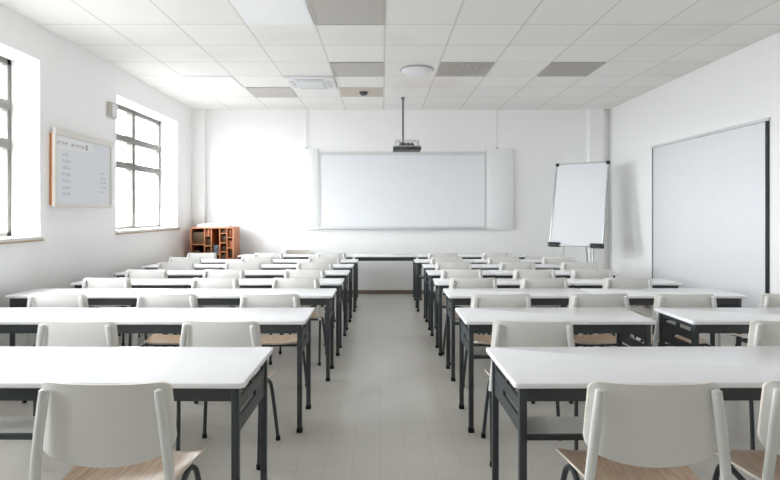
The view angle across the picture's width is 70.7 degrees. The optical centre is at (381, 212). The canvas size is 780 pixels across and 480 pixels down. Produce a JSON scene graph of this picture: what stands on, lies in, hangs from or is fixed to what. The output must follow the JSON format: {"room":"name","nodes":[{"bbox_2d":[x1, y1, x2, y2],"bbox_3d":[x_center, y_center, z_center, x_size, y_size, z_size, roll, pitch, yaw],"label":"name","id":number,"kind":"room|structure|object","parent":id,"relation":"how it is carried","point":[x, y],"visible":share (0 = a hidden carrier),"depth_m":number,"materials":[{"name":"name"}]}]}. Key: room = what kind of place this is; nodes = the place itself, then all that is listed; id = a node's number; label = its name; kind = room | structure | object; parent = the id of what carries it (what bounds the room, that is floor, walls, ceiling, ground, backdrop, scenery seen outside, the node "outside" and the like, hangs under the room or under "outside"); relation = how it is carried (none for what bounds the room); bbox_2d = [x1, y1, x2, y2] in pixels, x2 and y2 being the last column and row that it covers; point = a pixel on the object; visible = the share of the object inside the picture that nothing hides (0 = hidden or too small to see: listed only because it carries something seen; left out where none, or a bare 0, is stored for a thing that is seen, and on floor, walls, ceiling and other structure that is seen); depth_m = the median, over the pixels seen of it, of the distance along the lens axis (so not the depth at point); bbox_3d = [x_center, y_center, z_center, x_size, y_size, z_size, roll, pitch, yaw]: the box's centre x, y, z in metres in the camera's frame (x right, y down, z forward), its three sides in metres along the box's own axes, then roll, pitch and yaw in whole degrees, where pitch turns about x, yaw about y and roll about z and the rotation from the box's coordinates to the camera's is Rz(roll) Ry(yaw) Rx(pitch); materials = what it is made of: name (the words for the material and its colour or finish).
{"room":"classroom","nodes":[
{"label":"classroom","id":0,"kind":"room"},
{"bbox_2d":[0,4,191,346],"bbox_3d":[-3.585,-0.203,2.875,0.350,3.334,14.150,0,0,0],"label":"wall","id":1,"kind":"structure","parent":0,"point":[56,82],"depth_m":6.00,"materials":[{"name":"paint"}]},
{"bbox_2d":[0,56,43,243],"bbox_3d":[-3.565,-0.621,4.425,0.380,1.800,2.150,0,0,0],"label":"window","id":2,"kind":"structure","parent":1,"relation":"in","point":[5,100],"depth_m":5.43,"materials":[{"name":"clear glass"}]},
{"bbox_2d":[50,127,112,207],"bbox_3d":[-3.373,-0.471,6.235,0.067,0.820,1.210,0,0,0],"label":"notice board","id":3,"kind":"object","parent":1,"relation":"attached to","point":[80,164],"visible":1,"depth_m":6.10,"materials":[{"name":"white plastic"}]},
{"bbox_2d":[107,101,117,118],"bbox_3d":[-3.381,-1.286,6.900,0.058,0.190,0.200,0,0,0],"label":"wall sensor","id":4,"kind":"object","parent":1,"relation":"attached to","point":[112,108],"visible":1,"depth_m":6.85,"materials":[{"name":"white plastic"}]},
{"bbox_2d":[116,104,179,234],"bbox_3d":[-3.565,-0.621,8.115,0.380,1.800,2.150,0,0,0],"label":"window","id":5,"kind":"structure","parent":1,"relation":"in","point":[129,139],"depth_m":8.10,"materials":[{"name":"clear glass"}]},
{"bbox_2d":[0,294,765,479],"bbox_3d":[0.245,1.524,2.875,8.110,0.120,14.550,0,0,0],"label":"floor","id":6,"kind":"structure","parent":0,"point":[388,408],"depth_m":3.84,"materials":[{"name":"tile"}]},
{"bbox_2d":[0,308,95,332],"bbox_3d":[-2.725,1.089,3.895,1.159,0.750,0.530,0,0,0],"label":"school desk","id":7,"kind":"object","parent":6,"relation":"on","point":[12,320],"visible":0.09,"depth_m":3.79,"materials":[{"name":"white laminate"}]},
{"bbox_2d":[22,293,88,402],"bbox_3d":[-2.510,1.045,4.450,0.517,0.839,0.460,0,0,3],"label":"chair","id":8,"kind":"object","parent":6,"relation":"on","point":[35,300],"visible":0.2,"depth_m":4.24,"materials":[{"name":"white plastic"}]},
{"bbox_2d":[33,320,118,415],"bbox_3d":[-1.756,1.045,3.371,0.517,0.839,0.460,0,0,4],"label":"chair","id":9,"kind":"object","parent":6,"relation":"on","point":[49,333],"visible":0.27,"depth_m":3.17,"materials":[{"name":"white plastic"}]},
{"bbox_2d":[5,288,185,346],"bbox_3d":[-2.556,1.089,4.985,1.419,0.750,0.470,0,0,0],"label":"school desk","id":10,"kind":"object","parent":6,"relation":"on","point":[96,296],"visible":0.22,"depth_m":4.88,"materials":[{"name":"white laminate"}]},
{"bbox_2d":[82,277,147,346],"bbox_3d":[-2.671,1.045,5.518,0.517,0.839,0.461,0,0,1],"label":"chair","id":11,"kind":"object","parent":6,"relation":"on","point":[125,282],"visible":0.19,"depth_m":5.31,"materials":[{"name":"white plastic"}]},
{"bbox_2d":[29,381,205,479],"bbox_3d":[-0.991,1.034,2.155,0.530,0.860,0.472,0,0,0],"label":"chair","id":12,"kind":"object","parent":6,"relation":"on","point":[107,431],"visible":1,"depth_m":1.95,"materials":[{"name":"plastic"}]},
{"bbox_2d":[71,278,192,307],"bbox_3d":[-2.583,1.089,5.810,1.194,0.750,0.420,0,0,0],"label":"school desk","id":13,"kind":"object","parent":6,"relation":"on","point":[135,282],"visible":0.16,"depth_m":5.65,"materials":[{"name":"white laminate"}]},
{"bbox_2d":[0,346,272,479],"bbox_3d":[-1.598,1.089,2.630,2.040,0.750,0.630,0,0,1],"label":"school desk","id":14,"kind":"object","parent":6,"relation":"on","point":[193,373],"visible":0.94,"depth_m":2.53,"materials":[{"name":"white laminate"}]},
{"bbox_2d":[0,416,34,432],"bbox_3d":[-2.022,0.959,2.489,1.086,0.014,0.190,0,0,0],"label":"shelf","id":15,"kind":"object","parent":14,"relation":"attached to","point":[8,424],"depth_m":2.48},
{"bbox_2d":[122,269,167,345],"bbox_3d":[-2.625,1.045,6.297,0.517,0.839,0.460,0,0,-1],"label":"chair","id":16,"kind":"object","parent":6,"relation":"on","point":[130,273],"visible":0.18,"depth_m":6.09,"materials":[{"name":"white plastic"}]},
{"bbox_2d":[114,270,203,335],"bbox_3d":[-2.653,1.089,6.710,1.049,0.750,0.420,0,0,0],"label":"school desk","id":17,"kind":"object","parent":6,"relation":"on","point":[171,273],"visible":0.3,"depth_m":6.54,"materials":[{"name":"white laminate"}]},
{"bbox_2d":[133,294,197,403],"bbox_3d":[-1.669,1.045,4.447,0.517,0.839,0.460,0,0,0],"label":"chair","id":18,"kind":"object","parent":6,"relation":"on","point":[143,300],"visible":0.49,"depth_m":4.25,"materials":[{"name":"white plastic"}]},
{"bbox_2d":[158,262,194,269],"bbox_3d":[-2.618,1.045,7.190,0.517,0.839,0.460,0,0,2],"label":"chair","id":19,"kind":"object","parent":6,"relation":"on","point":[162,265],"visible":0.23,"depth_m":6.98,"materials":[{"name":"white plastic"}]},
{"bbox_2d":[142,264,224,269],"bbox_3d":[-2.674,1.089,7.530,1.069,0.750,0.380,0,0,0],"label":"school desk","id":20,"kind":"object","parent":6,"relation":"on","point":[152,266],"visible":0.27,"depth_m":7.37,"materials":[{"name":"white laminate"}]},
{"bbox_2d":[168,257,201,277],"bbox_3d":[-2.811,1.045,8.007,0.517,0.839,0.460,0,0,-1],"label":"chair","id":21,"kind":"object","parent":6,"relation":"on","point":[196,260],"visible":0.09,"depth_m":7.80,"materials":[{"name":"white plastic"}]},
{"bbox_2d":[60,308,314,432],"bbox_3d":[-1.325,1.089,3.895,1.639,0.750,0.530,0,0,0],"label":"school desk","id":22,"kind":"object","parent":6,"relation":"on","point":[128,320],"visible":0.61,"depth_m":3.79,"materials":[{"name":"white laminate"}]},
{"bbox_2d":[187,253,216,258],"bbox_3d":[-2.841,1.045,8.828,0.517,0.839,0.460,0,0,-1],"label":"chair","id":23,"kind":"object","parent":6,"relation":"on","point":[201,255],"visible":0.19,"depth_m":8.62,"materials":[{"name":"white plastic"}]},
{"bbox_2d":[190,227,239,258],"bbox_3d":[-2.907,0.853,9.600,0.742,1.221,0.400,0,0,0],"label":"wooden shelf unit","id":24,"kind":"object","parent":6,"relation":"on","point":[216,233],"visible":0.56,"depth_m":9.46,"materials":[{"name":"wood"}]},
{"bbox_2d":[193,232,203,243],"bbox_3d":[-3.156,0.429,9.585,0.188,0.200,0.270,0,0,0],"label":"storage box","id":25,"kind":"object","parent":24,"relation":"on","point":[198,237],"visible":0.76,"depth_m":9.45,"materials":[{"name":"cardboard"}]},
{"bbox_2d":[197,223,231,226],"bbox_3d":[-2.926,0.209,9.601,0.598,0.065,0.319,0,0,0],"label":"folded cloth","id":26,"kind":"object","parent":24,"relation":"on","point":[203,224],"visible":1,"depth_m":9.48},
{"bbox_2d":[191,277,239,307],"bbox_3d":[-1.605,1.045,5.500,0.517,0.839,0.460,0,0,3],"label":"chair","id":27,"kind":"object","parent":6,"relation":"on","point":[196,282],"visible":0.21,"depth_m":5.29,"materials":[{"name":"white plastic"}]},
{"bbox_2d":[203,269,244,277],"bbox_3d":[-1.767,1.045,6.311,0.517,0.839,0.460,0,0,-1],"label":"chair","id":28,"kind":"object","parent":6,"relation":"on","point":[207,273],"visible":0.16,"depth_m":6.11,"materials":[{"name":"white plastic"}]},
{"bbox_2d":[176,320,279,469],"bbox_3d":[-0.926,1.045,3.375,0.517,0.839,0.460,0,0,4],"label":"chair","id":29,"kind":"object","parent":6,"relation":"on","point":[193,333],"visible":0.36,"depth_m":3.17,"materials":[{"name":"white plastic"}]},
{"bbox_2d":[225,262,261,269],"bbox_3d":[-1.781,1.045,7.194,0.517,0.839,0.460,0,0,-3],"label":"chair","id":30,"kind":"object","parent":6,"relation":"on","point":[228,265],"visible":0.21,"depth_m":6.99,"materials":[{"name":"white plastic"}]},
{"bbox_2d":[201,259,289,277],"bbox_3d":[-2.290,1.089,8.325,1.749,0.750,0.410,0,0,0],"label":"school desk","id":31,"kind":"object","parent":6,"relation":"on","point":[204,261],"visible":0.12,"depth_m":8.15,"materials":[{"name":"white laminate"}]},
{"bbox_2d":[173,288,336,380],"bbox_3d":[-1.136,1.089,4.985,1.419,0.750,0.470,0,0,0],"label":"school desk","id":32,"kind":"object","parent":6,"relation":"on","point":[205,296],"visible":0.55,"depth_m":4.88,"materials":[{"name":"white laminate"}]},
{"bbox_2d":[241,257,272,263],"bbox_3d":[-1.779,1.045,8.012,0.517,0.839,0.460,0,0,2],"label":"chair","id":33,"kind":"object","parent":6,"relation":"on","point":[263,260],"visible":0.17,"depth_m":7.80,"materials":[{"name":"white plastic"}]},
{"bbox_2d":[188,278,343,355],"bbox_3d":[-1.197,1.089,5.810,1.574,0.750,0.420,0,0,0],"label":"school desk","id":34,"kind":"object","parent":6,"relation":"on","point":[336,283],"visible":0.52,"depth_m":5.65,"materials":[{"name":"white laminate"}]},
{"bbox_2d":[254,253,283,258],"bbox_3d":[-1.774,1.045,8.822,0.517,0.839,0.460,0,0,3],"label":"chair","id":35,"kind":"object","parent":6,"relation":"on","point":[273,255],"visible":0.1,"depth_m":8.62,"materials":[{"name":"white plastic"}]},
{"bbox_2d":[239,294,305,386],"bbox_3d":[-0.873,1.045,4.439,0.517,0.839,0.460,0,0,-1],"label":"chair","id":36,"kind":"object","parent":6,"relation":"on","point":[246,300],"visible":0.39,"depth_m":4.24,"materials":[{"name":"white plastic"}]},
{"bbox_2d":[222,264,353,321],"bbox_3d":[-1.264,1.089,7.530,1.749,0.750,0.380,0,0,0],"label":"school desk","id":37,"kind":"object","parent":6,"relation":"on","point":[264,266],"visible":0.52,"depth_m":7.37,"materials":[{"name":"white laminate"}]},
{"bbox_2d":[237,254,353,296],"bbox_3d":[-1.451,1.089,9.380,1.938,0.750,0.420,0,0,0],"label":"school desk","id":38,"kind":"object","parent":6,"relation":"on","point":[285,256],"visible":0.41,"depth_m":9.24,"materials":[{"name":"white laminate"}]},
{"bbox_2d":[244,270,349,335],"bbox_3d":[-1.263,1.089,6.710,1.729,0.750,0.420,0,0,0],"label":"school desk","id":39,"kind":"object","parent":6,"relation":"on","point":[344,274],"visible":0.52,"depth_m":6.54,"materials":[{"name":"white laminate"}]},
{"bbox_2d":[269,277,325,365],"bbox_3d":[-0.826,1.045,5.508,0.517,0.839,0.461,0,0,3],"label":"chair","id":40,"kind":"object","parent":6,"relation":"on","point":[277,282],"visible":0.35,"depth_m":5.30,"materials":[{"name":"white plastic"}]},
{"bbox_2d":[286,250,309,263],"bbox_3d":[-1.511,1.063,9.694,0.481,0.801,0.428,0,0,0],"label":"chair","id":41,"kind":"object","parent":6,"relation":"on","point":[287,251],"visible":0.17,"depth_m":9.87,"materials":[{"name":"plastic"}]},
{"bbox_2d":[282,269,325,345],"bbox_3d":[-0.853,1.045,6.293,0.517,0.839,0.460,0,0,3],"label":"chair","id":42,"kind":"object","parent":6,"relation":"on","point":[288,273],"visible":0.29,"depth_m":6.09,"materials":[{"name":"white plastic"}]},
{"bbox_2d":[296,262,335,327],"bbox_3d":[-0.869,1.045,7.189,0.517,0.839,0.460,0,0,-3],"label":"chair","id":43,"kind":"object","parent":6,"relation":"on","point":[300,265],"visible":0.24,"depth_m":6.98,"materials":[{"name":"white plastic"}]},
{"bbox_2d":[286,259,357,311],"bbox_3d":[-0.890,1.089,8.325,1.049,0.750,0.410,0,0,0],"label":"school desk","id":44,"kind":"object","parent":6,"relation":"on","point":[291,261],"visible":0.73,"depth_m":8.15,"materials":[{"name":"white laminate"}]},
{"bbox_2d":[306,257,342,307],"bbox_3d":[-0.818,1.045,8.017,0.517,0.839,0.460,0,0,1],"label":"chair","id":45,"kind":"object","parent":6,"relation":"on","point":[335,260],"visible":0.14,"depth_m":7.81,"materials":[{"name":"white plastic"}]},
{"bbox_2d":[316,253,345,258],"bbox_3d":[-0.800,1.045,8.819,0.517,0.839,0.460,0,0,0],"label":"chair","id":46,"kind":"object","parent":6,"relation":"on","point":[341,255],"visible":0.12,"depth_m":8.61,"materials":[{"name":"white plastic"}]},
{"bbox_2d":[353,254,417,300],"bbox_3d":[0.060,1.089,9.380,1.080,0.750,0.420,0,0,0],"label":"school desk","id":47,"kind":"object","parent":6,"relation":"on","point":[361,257],"visible":0.84,"depth_m":9.20,"materials":[{"name":"white laminate"}]},
{"bbox_2d":[428,253,456,258],"bbox_3d":[0.954,1.045,8.842,0.517,0.839,0.460,0,0,-1],"label":"chair","id":48,"kind":"object","parent":6,"relation":"on","point":[430,255],"visible":0.18,"depth_m":8.63,"materials":[{"name":"white plastic"}]},
{"bbox_2d":[414,259,473,311],"bbox_3d":[0.925,1.089,8.325,0.869,0.750,0.410,0,0,0],"label":"school desk","id":49,"kind":"object","parent":6,"relation":"on","point":[419,262],"visible":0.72,"depth_m":8.15,"materials":[{"name":"white laminate"}]},
{"bbox_2d":[430,257,462,286],"bbox_3d":[0.914,1.045,8.020,0.517,0.839,0.460,0,0,-2],"label":"chair","id":50,"kind":"object","parent":6,"relation":"on","point":[433,260],"visible":0.09,"depth_m":7.81,"materials":[{"name":"white plastic"}]},
{"bbox_2d":[433,262,471,328],"bbox_3d":[0.905,1.045,7.195,0.517,0.839,0.460,0,0,-3],"label":"chair","id":51,"kind":"object","parent":6,"relation":"on","point":[439,265],"visible":0.3,"depth_m":6.99,"materials":[{"name":"white plastic"}]},
{"bbox_2d":[422,264,482,321],"bbox_3d":[0.955,1.089,7.530,0.799,0.750,0.380,0,0,0],"label":"school desk","id":52,"kind":"object","parent":6,"relation":"on","point":[425,266],"visible":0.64,"depth_m":7.37,"materials":[{"name":"white laminate"}]},
{"bbox_2d":[426,270,493,335],"bbox_3d":[0.937,1.089,6.710,0.774,0.750,0.420,0,0,0],"label":"school desk","id":53,"kind":"object","parent":6,"relation":"on","point":[432,274],"visible":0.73,"depth_m":6.59,"materials":[{"name":"metal"}]},
{"bbox_2d":[440,269,484,334],"bbox_3d":[0.895,1.045,6.299,0.517,0.839,0.460,0,0,2],"label":"chair","id":54,"kind":"object","parent":6,"relation":"on","point":[445,273],"visible":0.16,"depth_m":6.09,"materials":[{"name":"white plastic"}]},
{"bbox_2d":[442,277,496,365],"bbox_3d":[0.880,1.045,5.505,0.517,0.839,0.460,0,0,-2],"label":"chair","id":55,"kind":"object","parent":6,"relation":"on","point":[454,282],"visible":0.3,"depth_m":5.30,"materials":[{"name":"white plastic"}]},
{"bbox_2d":[417,254,526,300],"bbox_3d":[1.511,1.089,9.380,1.818,0.750,0.420,0,0,0],"label":"school desk","id":56,"kind":"object","parent":6,"relation":"on","point":[420,256],"visible":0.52,"depth_m":9.20,"materials":[{"name":"white laminate"}]},
{"bbox_2d":[481,253,510,258],"bbox_3d":[1.793,1.045,8.824,0.517,0.839,0.460,0,0,-2],"label":"chair","id":57,"kind":"object","parent":6,"relation":"on","point":[484,255],"visible":0.16,"depth_m":8.62,"materials":[{"name":"white plastic"}]},
{"bbox_2d":[464,294,534,403],"bbox_3d":[0.925,1.045,4.445,0.517,0.839,0.461,0,0,0],"label":"chair","id":58,"kind":"object","parent":6,"relation":"on","point":[477,300],"visible":0.27,"depth_m":4.24,"materials":[{"name":"white plastic"}]},
{"bbox_2d":[433,278,572,355],"bbox_3d":[1.252,1.089,5.810,1.394,0.750,0.420,0,0,0],"label":"school desk","id":59,"kind":"object","parent":6,"relation":"on","point":[441,283],"visible":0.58,"depth_m":5.65,"materials":[{"name":"white laminate"}]},
{"bbox_2d":[487,257,519,263],"bbox_3d":[1.732,1.045,8.014,0.517,0.839,0.460,0,0,0],"label":"chair","id":60,"kind":"object","parent":6,"relation":"on","point":[490,260],"visible":0.13,"depth_m":7.81,"materials":[{"name":"white plastic"}]},
{"bbox_2d":[499,262,535,269],"bbox_3d":[1.724,1.045,7.202,0.517,0.839,0.460,0,0,-1],"label":"chair","id":61,"kind":"object","parent":6,"relation":"on","point":[502,265],"visible":0.09,"depth_m":7.00,"materials":[{"name":"white plastic"}]},
{"bbox_2d":[443,288,592,380],"bbox_3d":[1.220,1.089,4.985,1.289,0.750,0.470,0,0,0],"label":"school desk","id":62,"kind":"object","parent":6,"relation":"on","point":[454,296],"visible":0.59,"depth_m":4.88,"materials":[{"name":"white laminate"}]},
{"bbox_2d":[479,264,560,269],"bbox_3d":[2.105,1.089,7.530,1.499,0.750,0.380,0,0,0],"label":"school desk","id":63,"kind":"object","parent":6,"relation":"on","point":[485,266],"visible":0.15,"depth_m":7.37,"materials":[{"name":"white laminate"}]},
{"bbox_2d":[470,259,578,277],"bbox_3d":[2.135,1.089,8.325,1.549,0.750,0.410,0,0,0],"label":"school desk","id":64,"kind":"object","parent":6,"relation":"on","point":[476,261],"visible":0.12,"depth_m":8.22,"materials":[{"name":"white laminate"}]},
{"bbox_2d":[481,320,577,466],"bbox_3d":[0.889,1.045,3.375,0.517,0.839,0.460,0,0,4],"label":"chair","id":65,"kind":"object","parent":6,"relation":"on","point":[504,333],"visible":0.43,"depth_m":3.17,"materials":[{"name":"white plastic"}]},
{"bbox_2d":[513,269,555,307],"bbox_3d":[1.707,1.045,6.303,0.517,0.839,0.460,0,0,3],"label":"chair","id":66,"kind":"object","parent":6,"relation":"on","point":[517,273],"visible":0.18,"depth_m":6.10,"materials":[{"name":"white plastic"}]},
{"bbox_2d":[520,278,568,307],"bbox_3d":[1.560,1.045,5.500,0.517,0.839,0.460,0,0,-3],"label":"chair","id":67,"kind":"object","parent":6,"relation":"on","point":[525,282],"visible":0.22,"depth_m":5.29,"materials":[{"name":"white plastic"}]},
{"bbox_2d":[488,270,617,335],"bbox_3d":[2.063,1.089,6.710,1.474,0.750,0.420,0,0,0],"label":"school desk","id":68,"kind":"object","parent":6,"relation":"on","point":[497,273],"visible":0.2,"depth_m":6.54,"materials":[{"name":"white laminate"}]},
{"bbox_2d":[535,257,574,307],"bbox_3d":[2.523,1.045,8.014,0.517,0.839,0.460,0,0,3],"label":"chair","id":69,"kind":"object","parent":6,"relation":"on","point":[545,260],"visible":0.12,"depth_m":7.81,"materials":[{"name":"white plastic"}]},
{"bbox_2d":[455,308,655,432],"bbox_3d":[1.185,1.089,3.895,1.270,0.750,0.530,0,0,0],"label":"school desk","id":70,"kind":"object","parent":6,"relation":"on","point":[623,322],"visible":0.68,"depth_m":3.72,"materials":[{"name":"white laminate"}]},
{"bbox_2d":[474,348,487,354],"bbox_3d":[0.875,0.959,3.800,0.541,0.014,0.190,0,0,0],"label":"shelf","id":71,"kind":"object","parent":70,"relation":"attached to","point":[477,351],"depth_m":3.78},
{"bbox_2d":[548,161,609,261],"bbox_3d":[3.292,0.311,9.092,0.884,2.312,0.706,0,0,38],"label":"flip chart","id":72,"kind":"object","parent":6,"relation":"on","point":[578,218],"visible":0.96,"depth_m":8.98,"materials":[{"name":"plastic"}]},
{"bbox_2d":[559,244,589,246],"bbox_3d":[3.096,0.527,8.841,0.480,0.031,0.043,0,0,38],"label":"tray","id":73,"kind":"object","parent":72,"relation":"on","point":[570,245],"depth_m":8.83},
{"bbox_2d":[560,262,597,307],"bbox_3d":[2.514,1.045,7.199,0.517,0.839,0.460,0,0,-1],"label":"chair","id":74,"kind":"object","parent":6,"relation":"on","point":[564,265],"visible":0.25,"depth_m":6.99,"materials":[{"name":"white plastic"}]},
{"bbox_2d":[561,269,614,335],"bbox_3d":[2.330,1.045,6.301,0.517,0.839,0.460,0,0,-2],"label":"chair","id":75,"kind":"object","parent":6,"relation":"on","point":[575,273],"visible":0.19,"depth_m":6.10,"materials":[{"name":"white plastic"}]},
{"bbox_2d":[568,293,632,403],"bbox_3d":[1.683,1.045,4.454,0.517,0.839,0.460,0,0,-2],"label":"chair","id":76,"kind":"object","parent":6,"relation":"on","point":[621,300],"visible":0.52,"depth_m":4.25,"materials":[{"name":"white plastic"}]},
{"bbox_2d":[564,278,681,346],"bbox_3d":[2.508,1.089,5.810,1.114,0.750,0.420,0,0,0],"label":"school desk","id":77,"kind":"object","parent":6,"relation":"on","point":[578,283],"visible":0.31,"depth_m":5.65,"materials":[{"name":"white laminate"}]},
{"bbox_2d":[603,277,654,346],"bbox_3d":[2.385,1.045,5.516,0.517,0.839,0.460,0,0,1],"label":"chair","id":78,"kind":"object","parent":6,"relation":"on","point":[608,282],"visible":0.19,"depth_m":5.31,"materials":[{"name":"white plastic"}]},
{"bbox_2d":[486,346,779,479],"bbox_3d":[1.413,1.089,2.630,1.720,0.750,0.630,0,0,-1],"label":"school desk","id":79,"kind":"object","parent":6,"relation":"on","point":[740,372],"visible":0.88,"depth_m":2.53,"materials":[{"name":"white laminate"}]},
{"bbox_2d":[527,417,583,433],"bbox_3d":[0.992,0.959,2.481,0.766,0.014,0.190,0,0,-1],"label":"shelf","id":80,"kind":"object","parent":79,"relation":"attached to","point":[535,425],"depth_m":2.46,"materials":[{"name":"metal"}]},
{"bbox_2d":[556,381,731,479],"bbox_3d":[0.981,1.034,2.155,0.530,0.860,0.472,0,0,1],"label":"chair","id":81,"kind":"object","parent":6,"relation":"on","point":[631,431],"visible":1,"depth_m":1.95,"materials":[{"name":"white plastic"}]},
{"bbox_2d":[580,288,745,346],"bbox_3d":[2.510,1.089,4.985,1.289,0.750,0.470,0,0,0],"label":"school desk","id":82,"kind":"object","parent":6,"relation":"on","point":[637,296],"visible":0.29,"depth_m":4.94,"materials":[{"name":"white laminate"}]},
{"bbox_2d":[640,293,720,346],"bbox_3d":[2.363,1.045,4.451,0.517,0.839,0.460,0,0,2],"label":"chair","id":83,"kind":"object","parent":6,"relation":"on","point":[661,300],"visible":0.38,"depth_m":4.25,"materials":[{"name":"white plastic"}]},
{"bbox_2d":[654,308,779,346],"bbox_3d":[2.685,1.089,3.895,1.270,0.750,0.530,0,0,0],"label":"school desk","id":84,"kind":"object","parent":6,"relation":"on","point":[699,320],"visible":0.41,"depth_m":3.83,"materials":[{"name":"white laminate"}]},
{"bbox_2d":[712,380,779,479],"bbox_3d":[1.627,1.034,2.165,0.530,0.860,0.472,0,0,2],"label":"chair","id":85,"kind":"object","parent":6,"relation":"on","point":[759,464],"visible":0.84,"depth_m":2.00,"materials":[{"name":"white plastic"}]},
{"bbox_2d":[730,293,779,345],"bbox_3d":[3.182,1.045,4.459,0.517,0.839,0.461,0,0,0],"label":"chair","id":86,"kind":"object","parent":6,"relation":"on","point":[767,300],"visible":0.27,"depth_m":4.26,"materials":[{"name":"white plastic"}]},
{"bbox_2d":[747,320,779,449],"bbox_3d":[2.402,1.045,3.381,0.517,0.839,0.460,0,0,4],"label":"chair","id":87,"kind":"object","parent":6,"relation":"on","point":[761,332],"visible":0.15,"depth_m":3.19,"materials":[{"name":"white plastic"}]},
{"bbox_2d":[0,0,779,109],"bbox_3d":[0.245,-1.930,2.875,8.110,0.120,14.550,0,0,0],"label":"ceiling","id":88,"kind":"structure","parent":0,"point":[644,45],"depth_m":6.10,"materials":[{"name":"tile"}]},
{"bbox_2d":[183,76,242,87],"bbox_3d":[-2.385,-1.863,7.830,0.666,0.011,0.656,0,0,0],"label":"recessed light","id":89,"kind":"object","parent":88,"relation":"in","point":[199,81],"visible":1,"depth_m":7.77,"materials":[{"name":"white plastic"}]},
{"bbox_2d":[229,0,313,24],"bbox_3d":[-1.005,-1.863,5.110,0.666,0.011,0.656,0,0,0],"label":"recessed light","id":90,"kind":"object","parent":88,"relation":"in","point":[253,12],"visible":1,"depth_m":5.10,"materials":[{"name":"white plastic"}]},
{"bbox_2d":[246,87,296,96],"bbox_3d":[-1.695,-1.863,8.510,0.666,0.013,0.656,0,0,0],"label":"ceiling vent","id":91,"kind":"object","parent":88,"relation":"in","point":[256,91],"visible":0.94,"depth_m":8.42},
{"bbox_2d":[283,76,336,88],"bbox_3d":[-1.005,-1.845,7.830,0.680,0.049,0.670,0,0,0],"label":"air conditioner","id":92,"kind":"object","parent":88,"relation":"attached to","point":[295,82],"visible":1,"depth_m":7.68,"materials":[{"name":"white plastic"}]},
{"bbox_2d":[295,81,326,87],"bbox_3d":[-1.005,-1.830,7.830,0.400,0.010,0.400,0,0,0],"label":"grille","id":93,"kind":"object","parent":92,"relation":"attached to","point":[299,84],"depth_m":7.79,"materials":[{"name":"white plastic"}]},
{"bbox_2d":[308,0,383,24],"bbox_3d":[-0.315,-1.863,5.110,0.666,0.013,0.656,0,0,0],"label":"ceiling vent","id":94,"kind":"object","parent":88,"relation":"in","point":[325,12],"visible":1,"depth_m":5.10,"materials":[{"name":"metal"}]},
{"bbox_2d":[330,62,382,75],"bbox_3d":[-0.315,-1.863,7.150,0.666,0.013,0.656,0,0,0],"label":"ceiling vent","id":95,"kind":"object","parent":88,"relation":"in","point":[338,68],"visible":1,"depth_m":7.08,"materials":[{"name":"metal"}]},
{"bbox_2d":[339,87,382,96],"bbox_3d":[-0.308,-1.839,8.239,0.632,0.059,0.613,0,0,0],"label":"tile","id":96,"kind":"structure","parent":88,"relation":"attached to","point":[345,91],"depth_m":8.19,"materials":[{"name":"beige tile"}]},
{"bbox_2d":[393,97,420,151],"bbox_3d":[0.399,-1.431,8.856,0.444,0.870,0.352,0,0,0],"label":"projector","id":97,"kind":"object","parent":88,"relation":"hanging from","point":[402,147],"visible":1,"depth_m":8.76,"materials":[{"name":"grey plastic"}]},
{"bbox_2d":[400,65,433,76],"bbox_3d":[0.455,-1.827,7.142,0.444,0.084,0.444,0,0,0],"label":"dome lamp","id":98,"kind":"object","parent":88,"relation":"attached to","point":[410,70],"visible":1,"depth_m":7.03,"materials":[{"name":"plastic"}]},
{"bbox_2d":[436,62,494,75],"bbox_3d":[1.065,-1.863,7.150,0.666,0.013,0.656,0,0,0],"label":"ceiling vent","id":99,"kind":"object","parent":88,"relation":"in","point":[445,68],"visible":1,"depth_m":7.10,"materials":[{"name":"metal"}]},
{"bbox_2d":[537,62,605,75],"bbox_3d":[2.445,-1.863,7.150,0.666,0.013,0.656,0,0,0],"label":"ceiling vent","id":100,"kind":"object","parent":88,"relation":"in","point":[555,68],"visible":1,"depth_m":7.09,"materials":[{"name":"metal"}]},
{"bbox_2d":[206,110,608,289],"bbox_3d":[0.295,-0.203,10.050,8.010,3.334,0.200,0,0,0],"label":"wall","id":101,"kind":"structure","parent":0,"point":[255,158],"depth_m":9.95,"materials":[{"name":"paint"}]},
{"bbox_2d":[192,109,205,226],"bbox_3d":[-3.295,-0.203,9.900,0.230,3.334,0.100,0,0,0],"label":"trim","id":102,"kind":"structure","parent":101,"relation":"attached to","point":[198,115],"depth_m":9.85,"materials":[{"name":"paint"}]},
{"bbox_2d":[335,290,423,293],"bbox_3d":[0.260,1.429,9.943,6.880,0.070,0.015,0,0,0],"label":"baseboard","id":103,"kind":"structure","parent":101,"relation":"attached to","point":[359,291],"depth_m":9.94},
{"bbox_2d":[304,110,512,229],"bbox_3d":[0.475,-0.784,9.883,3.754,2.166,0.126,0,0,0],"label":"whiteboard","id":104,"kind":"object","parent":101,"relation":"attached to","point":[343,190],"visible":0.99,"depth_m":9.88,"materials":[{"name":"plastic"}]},
{"bbox_2d":[318,227,485,228],"bbox_3d":[0.362,0.266,9.870,3.003,0.033,0.100,0,0,0],"label":"tray","id":105,"kind":"object","parent":104,"relation":"on","point":[318,227],"depth_m":9.82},
{"bbox_2d":[587,108,603,269],"bbox_3d":[3.825,-0.203,9.870,0.250,3.334,0.160,0,0,0],"label":"column","id":106,"kind":"structure","parent":101,"relation":"attached to","point":[595,116],"depth_m":9.79,"materials":[{"name":"paint"}]},
{"bbox_2d":[609,32,779,338],"bbox_3d":[4.200,-0.203,2.875,0.200,3.334,14.150,0,0,0],"label":"wall","id":107,"kind":"structure","parent":0,"point":[742,86],"depth_m":7.68,"materials":[{"name":"paint"}]},
{"bbox_2d":[651,117,770,337],"bbox_3d":[4.084,0.221,7.065,0.028,2.463,2.540,0,0,0],"label":"whiteboard","id":108,"kind":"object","parent":107,"relation":"in","point":[711,191],"depth_m":6.71,"materials":[{"name":"plastic"}]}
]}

